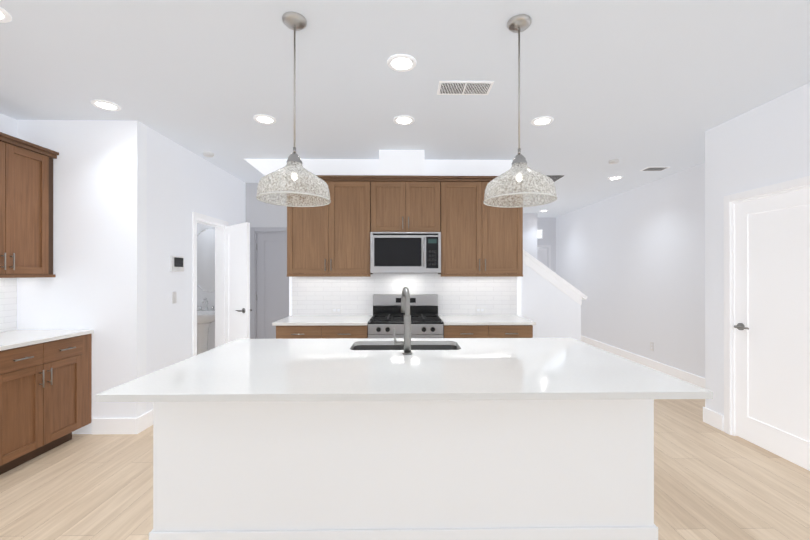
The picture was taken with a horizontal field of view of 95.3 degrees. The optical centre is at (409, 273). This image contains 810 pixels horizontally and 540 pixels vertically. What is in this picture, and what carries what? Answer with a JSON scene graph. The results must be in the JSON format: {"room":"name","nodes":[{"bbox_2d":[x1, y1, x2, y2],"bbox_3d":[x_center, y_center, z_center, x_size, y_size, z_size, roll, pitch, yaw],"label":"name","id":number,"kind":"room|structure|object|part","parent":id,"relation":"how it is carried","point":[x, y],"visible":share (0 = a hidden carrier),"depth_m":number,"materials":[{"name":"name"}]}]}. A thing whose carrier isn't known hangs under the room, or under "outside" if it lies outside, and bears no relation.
{"room":"kitchen","nodes":[
{"label":"kitchen","id":0,"kind":"room"},
{"bbox_2d":[0,113,16,331],"bbox_3d":[-3.462,0.032,1.140,0.120,2.750,8.850,0,0,-1],"label":"wall","id":1,"kind":"structure","parent":0,"point":[8,125],"depth_m":3.16,"materials":[{"name":"white paint"}]},
{"bbox_2d":[0,278,16,331],"bbox_3d":[-3.417,0.241,2.462,0.007,0.502,1.520,0,0,-1],"label":"tile backsplash","id":2,"kind":"structure","parent":1,"relation":"attached to","point":[8,304],"depth_m":3.15,"materials":[{"name":"white tile"}]},
{"bbox_2d":[0,136,58,275],"bbox_3d":[-3.256,-0.510,2.818,0.336,1.042,0.815,0,0,-1],"label":"upper cabinet","id":3,"kind":"object","parent":1,"relation":"attached to","point":[26,209],"depth_m":2.98,"materials":[{"name":"brown wood"}]},
{"bbox_2d":[17,120,146,433],"bbox_3d":[-2.914,0.035,3.293,1.040,2.750,0.120,0,0,-1],"label":"wall block","id":4,"kind":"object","parent":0,"point":[97,284],"visible":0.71,"depth_m":3.24,"materials":[{"name":"white paint"}]},
{"bbox_2d":[146,127,251,412],"bbox_3d":[-2.216,0.036,4.414,0.630,2.750,2.100,0,0,-1],"label":"wall block","id":5,"kind":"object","parent":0,"point":[187,190],"visible":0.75,"depth_m":3.98,"materials":[{"name":"white paint"}]},
{"bbox_2d":[172,292,176,303],"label":"light switch","id":6,"kind":"object","parent":5,"relation":"attached to","point":[174,294],"depth_m":3.75,"materials":[{"name":"white plastic"}]},
{"bbox_2d":[170,256,183,271],"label":"thermostat","id":7,"kind":"object","parent":5,"relation":"attached to","point":[176,263],"depth_m":3.77,"materials":[{"name":"white plastic"}]},
{"bbox_3d":[-2.217,0.367,4.494,0.629,2.088,0.796,0,0,-1],"label":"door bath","id":8,"kind":"part","parent":5,"relation":"part of","materials":[{"name":"white paint"}]},
{"bbox_2d":[197,223,214,350],"bbox_3d":[-2.991,0.036,4.402,0.918,2.749,2.098,0,0,-1],"label":"lining","id":9,"kind":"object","parent":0,"point":[202,295],"visible":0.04,"depth_m":5.45,"materials":[{"name":"white paint"}]},
{"bbox_2d":[197,228,214,291],"bbox_3d":[-2.937,-0.188,5.440,0.610,0.946,0.008,0,0,-1],"label":"bathroom mirror","id":10,"kind":"object","parent":9,"relation":"attached to","point":[205,260],"visible":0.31,"depth_m":5.44,"materials":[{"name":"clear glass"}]},
{"bbox_2d":[246,183,286,338],"bbox_3d":[-1.023,0.037,5.542,4.890,2.750,0.120,0,0,-1],"label":"wall","id":11,"kind":"structure","parent":0,"point":[260,213],"depth_m":5.46,"materials":[{"name":"white paint"}]},
{"bbox_2d":[251,227,288,338],"bbox_3d":[-1.897,0.368,5.504,0.896,2.088,0.168,0,0,-1],"label":"door","id":12,"kind":"structure","parent":11,"relation":"in","point":[269,292],"depth_m":5.49,"materials":[{"name":"grey paint"}]},
{"bbox_2d":[0,399,809,539],"bbox_3d":[0.084,1.459,2.777,7.260,0.100,12.260,0,0,-1],"label":"floor","id":13,"kind":"structure","parent":0,"point":[711,482],"depth_m":2.41,"materials":[{"name":"brown wood"}]},
{"bbox_2d":[0,350,7,474],"bbox_3d":[-3.085,0.966,2.090,0.656,0.884,0.825,0,0,-1],"label":"base cabinet","id":14,"kind":"object","parent":13,"relation":"on","point":[3,353],"depth_m":2.52,"materials":[{"name":"brown wood"}]},
{"bbox_2d":[8,334,87,470],"bbox_3d":[-3.095,0.967,2.754,0.656,0.884,0.755,0,0,-1],"label":"base cabinet","id":15,"kind":"object","parent":13,"relation":"on","point":[45,390],"depth_m":2.81,"materials":[{"name":"brown wood"}]},
{"bbox_2d":[0,330,93,349],"bbox_3d":[-3.084,0.508,2.467,0.670,0.030,1.520,0,0,-1],"label":"countertop","id":16,"kind":"structure","parent":15,"relation":"on","point":[9,340],"depth_m":2.89,"materials":[{"name":"white stone"}]},
{"bbox_2d":[92,418,133,434],"bbox_3d":[-2.593,1.339,3.230,0.360,0.140,0.016,0,0,-1],"label":"baseboard","id":17,"kind":"structure","parent":13,"relation":"on","point":[99,425],"depth_m":3.22,"materials":[{"name":"white paint"}]},
{"bbox_2d":[134,409,152,433],"bbox_3d":[-2.393,1.340,3.652,0.014,0.140,0.854,0,0,-1],"label":"baseboard","id":18,"kind":"structure","parent":13,"relation":"on","point":[141,423],"depth_m":3.30,"materials":[{"name":"white paint"}]},
{"bbox_2d":[197,298,214,354],"bbox_3d":[-2.953,0.887,5.225,0.540,1.050,0.436,0,0,-1],"label":"pedestal sink","id":19,"kind":"object","parent":13,"relation":"on","point":[205,317],"visible":0.56,"depth_m":5.20,"materials":[{"name":"white ceramic"}]},
{"bbox_2d":[276,315,372,338],"bbox_3d":[-0.888,0.969,4.020,0.923,0.884,0.621,0,0,-1],"label":"base cabinet","id":20,"kind":"object","parent":13,"relation":"on","point":[281,332],"depth_m":3.71,"materials":[{"name":"brown wood"}]},
{"bbox_2d":[272,315,371,326],"bbox_3d":[-0.902,0.510,4.011,0.950,0.030,0.640,0,0,-1],"label":"countertop","id":21,"kind":"structure","parent":20,"relation":"on","point":[294,320],"depth_m":3.78,"materials":[{"name":"white stone"}]},
{"bbox_2d":[149,399,657,539],"bbox_3d":[-0.024,0.966,2.292,2.494,0.885,0.977,0,0,-1],"label":"kitchen island","id":22,"kind":"object","parent":13,"relation":"on","point":[407,437],"depth_m":1.82,"materials":[{"name":"white paint"}]},
{"bbox_2d":[95,339,712,402],"bbox_3d":[-0.015,0.508,2.153,2.526,0.029,1.288,0,0,-1],"label":"island countertop","id":23,"kind":"structure","parent":22,"relation":"on","point":[241,370],"depth_m":1.79,"materials":[{"name":"white stone"}]},
{"bbox_2d":[391,287,410,354],"bbox_3d":[-0.042,0.290,2.324,0.116,0.407,0.207,0,0,-1],"label":"faucet","id":24,"kind":"object","parent":23,"relation":"on","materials":[{"name":"silver metal"}]},
{"bbox_2d":[351,343,458,350],"bbox_3d":[-0.027,0.627,2.526,0.770,0.232,0.361,0,0,-1],"label":"sink","id":25,"kind":"object","parent":23,"relation":"in","point":[358,346],"depth_m":2.69,"materials":[{"name":"metal"}]},
{"bbox_2d":[368,294,442,337],"bbox_3d":[-0.042,0.828,3.980,0.753,1.165,0.724,0,0,-1],"label":"range","id":26,"kind":"object","parent":13,"relation":"on","point":[387,318],"visible":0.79,"depth_m":3.87,"materials":[{"name":"silver metal"}]},
{"bbox_2d":[438,315,532,337],"bbox_3d":[0.796,0.969,4.046,0.908,0.884,0.621,0,0,-1],"label":"base cabinet","id":27,"kind":"object","parent":13,"relation":"on","point":[448,332],"depth_m":3.74,"materials":[{"name":"brown wood"}]},
{"bbox_2d":[440,315,535,326],"bbox_3d":[0.809,0.510,4.037,0.933,0.030,0.640,0,0,-1],"label":"countertop","id":28,"kind":"structure","parent":27,"relation":"on","point":[448,320],"depth_m":3.78,"materials":[{"name":"white stone"}]},
{"bbox_2d":[0,0,809,217],"bbox_3d":[0.084,-1.391,2.780,7.260,0.100,12.260,0,0,-1],"label":"ceiling","id":29,"kind":"structure","parent":0,"point":[634,87],"depth_m":2.50,"materials":[{"name":"white paint"}]},
{"bbox_2d":[0,7,11,22],"bbox_3d":[-2.108,-1.337,1.905,0.118,0.010,0.112,0,0,-1],"label":"recessed light","id":30,"kind":"object","parent":29,"relation":"in","point":[5,17],"depth_m":1.92,"materials":[{"name":"white paint"}]},
{"bbox_2d":[91,100,120,110],"bbox_3d":[-2.405,-1.336,2.931,0.190,0.010,0.176,0,0,-1],"label":"recessed light","id":31,"kind":"object","parent":29,"relation":"in","point":[102,104],"depth_m":2.94,"materials":[{"name":"white paint"}]},
{"bbox_2d":[203,152,213,157],"bbox_3d":[-2.247,-1.322,4.125,0.109,0.034,0.109,0,0,-10],"label":"smoke detector","id":32,"kind":"object","parent":29,"relation":"attached to","point":[210,155],"depth_m":4.10,"materials":[{"name":"white plastic"}]},
{"bbox_2d":[253,114,275,123],"bbox_3d":[-1.251,-1.335,3.187,0.182,0.010,0.186,0,0,-1],"label":"recessed light","id":33,"kind":"object","parent":29,"relation":"in","point":[264,119],"depth_m":3.21,"materials":[{"name":"white paint"}]},
{"bbox_2d":[256,12,330,206],"bbox_3d":[-0.609,-0.862,1.954,0.380,0.958,0.380,0,0,-1],"label":"pendant light","id":34,"kind":"object","parent":29,"relation":"hanging from","point":[292,177],"visible":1,"depth_m":1.91,"materials":[{"name":"clear glass"}]},
{"bbox_2d":[379,150,424,175],"bbox_3d":[-0.086,-1.197,4.178,0.494,0.283,0.335,0,0,-1],"label":"chase","id":35,"kind":"object","parent":29,"relation":"attached to","point":[402,162],"visible":0.64,"depth_m":4.01,"materials":[{"name":"white paint"}]},
{"bbox_2d":[387,54,416,71],"bbox_3d":[-0.048,-1.336,2.341,0.185,0.010,0.190,0,0,-1],"label":"recessed light","id":36,"kind":"object","parent":29,"relation":"in","point":[401,62],"depth_m":2.34,"materials":[{"name":"white paint"}]},
{"bbox_2d":[393,115,414,124],"bbox_3d":[-0.048,-1.335,3.208,0.183,0.010,0.189,0,0,-1],"label":"recessed light","id":37,"kind":"object","parent":29,"relation":"in","point":[403,119],"depth_m":3.22,"materials":[{"name":"white paint"}]},
{"bbox_2d":[437,81,493,94],"bbox_3d":[0.399,-1.336,2.670,0.385,0.010,0.190,0,0,-1],"label":"ceiling vent","id":38,"kind":"object","parent":29,"relation":"in","point":[464,87],"depth_m":2.65,"materials":[{"name":"white metal"}]},
{"bbox_2d":[483,14,556,207],"bbox_3d":[0.586,-0.862,1.972,0.380,0.958,0.380,0,0,-1],"label":"pendant light","id":39,"kind":"object","parent":29,"relation":"hanging from","point":[518,176],"visible":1,"depth_m":1.92,"materials":[{"name":"clear glass"}]},
{"bbox_2d":[531,116,553,125],"bbox_3d":[1.162,-1.335,3.229,0.184,0.010,0.191,0,0,-1],"label":"recessed light","id":40,"kind":"object","parent":29,"relation":"in","point":[545,120],"depth_m":3.24,"materials":[{"name":"white paint"}]},
{"bbox_2d":[538,175,563,181],"bbox_3d":[1.897,-1.334,5.233,0.440,0.006,0.370,0,0,-1],"label":"ceiling vent","id":41,"kind":"object","parent":29,"relation":"in","point":[554,177],"depth_m":5.11,"materials":[{"name":"grey metal"}]},
{"bbox_2d":[609,159,618,163],"bbox_3d":[2.430,-1.322,4.386,0.109,0.034,0.109,0,0,-10],"label":"smoke detector","id":42,"kind":"object","parent":29,"relation":"attached to","point":[614,161],"depth_m":4.36,"materials":[{"name":"white plastic"}]},
{"bbox_2d":[608,176,622,179],"bbox_3d":[2.868,-1.333,5.150,0.184,0.010,0.163,0,0,-1],"label":"recessed light","id":43,"kind":"object","parent":29,"relation":"in","point":[614,177],"depth_m":5.15,"materials":[{"name":"white paint"}]},
{"bbox_2d":[640,167,669,170],"bbox_3d":[3.145,-1.334,4.727,0.280,0.008,0.180,0,0,-1],"label":"ceiling vent","id":44,"kind":"object","parent":29,"relation":"in","point":[648,168],"depth_m":4.72,"materials":[{"name":"grey metal"}]},
{"bbox_2d":[244,159,587,340],"bbox_3d":[0.083,0.036,4.409,4.056,2.750,0.144,0,0,-1],"label":"wall","id":45,"kind":"structure","parent":0,"point":[551,302],"depth_m":4.37,"materials":[{"name":"white paint"}]},
{"bbox_2d":[291,273,516,314],"bbox_3d":[-0.056,0.244,4.339,2.652,0.502,0.012,0,0,-1],"label":"tile backsplash","id":46,"kind":"structure","parent":45,"relation":"attached to","point":[354,295],"depth_m":4.34,"materials":[{"name":"white tile"}]},
{"bbox_2d":[287,175,522,276],"bbox_3d":[-0.046,-0.508,4.160,2.629,1.092,0.371,0,0,-1],"label":"upper cabinet","id":47,"kind":"object","parent":45,"relation":"attached to","point":[479,238],"visible":0.77,"depth_m":4.01,"materials":[{"name":"brown wood"}]},
{"bbox_2d":[370,232,440,272],"bbox_3d":[-0.044,-0.221,4.120,0.757,0.438,0.448,0,0,-1],"label":"microwave","id":48,"kind":"object","parent":47,"relation":"attached to","point":[405,252],"visible":1,"depth_m":3.94,"materials":[{"name":"silver metal"}]},
{"bbox_2d":[523,213,536,258],"bbox_3d":[1.641,0.041,8.273,2.420,2.750,0.120,0,0,-1],"label":"wall","id":49,"kind":"structure","parent":0,"point":[530,233],"depth_m":8.23,"materials":[{"name":"white paint"}]},
{"bbox_2d":[537,217,555,272],"bbox_3d":[1.962,0.042,8.851,3.080,2.750,0.174,0,0,-1],"label":"wall","id":50,"kind":"structure","parent":0,"point":[546,241],"depth_m":8.84,"materials":[{"name":"white paint"}]},
{"bbox_2d":[556,162,704,377],"bbox_3d":[3.602,0.038,6.235,0.120,2.750,5.454,0,0,-1],"label":"wall","id":51,"kind":"structure","parent":0,"point":[630,264],"depth_m":5.55,"materials":[{"name":"white paint"}]},
{"bbox_2d":[581,335,704,388],"bbox_3d":[3.533,1.343,6.171,0.019,0.140,5.332,0,0,-1],"label":"baseboard","id":52,"kind":"structure","parent":51,"relation":"attached to","point":[693,379],"depth_m":5.42,"materials":[{"name":"white paint"}]},
{"bbox_2d":[650,342,653,350],"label":"outlet","id":53,"kind":"object","parent":51,"relation":"attached to","point":[651,343],"depth_m":5.39,"materials":[{"name":"white plastic"}]},
{"bbox_2d":[705,82,809,434],"bbox_3d":[2.912,0.030,0.154,0.120,2.750,6.686,0,0,-1],"label":"wall","id":54,"kind":"structure","parent":0,"point":[765,144],"depth_m":3.16,"materials":[{"name":"white paint"}]},
{"bbox_2d":[703,407,723,423],"bbox_3d":[3.170,1.340,3.507,0.767,0.140,0.014,0,0,-1],"label":"baseboard","id":55,"kind":"structure","parent":54,"relation":"attached to","point":[709,416],"depth_m":3.41,"materials":[{"name":"white paint"}]},
{"bbox_2d":[724,176,809,470],"bbox_3d":[2.844,0.365,2.807,0.172,2.088,0.931,0,0,-1],"label":"closet door","id":56,"kind":"structure","parent":54,"relation":"in","point":[769,229],"depth_m":2.89,"materials":[{"name":"white paint"}]}
]}

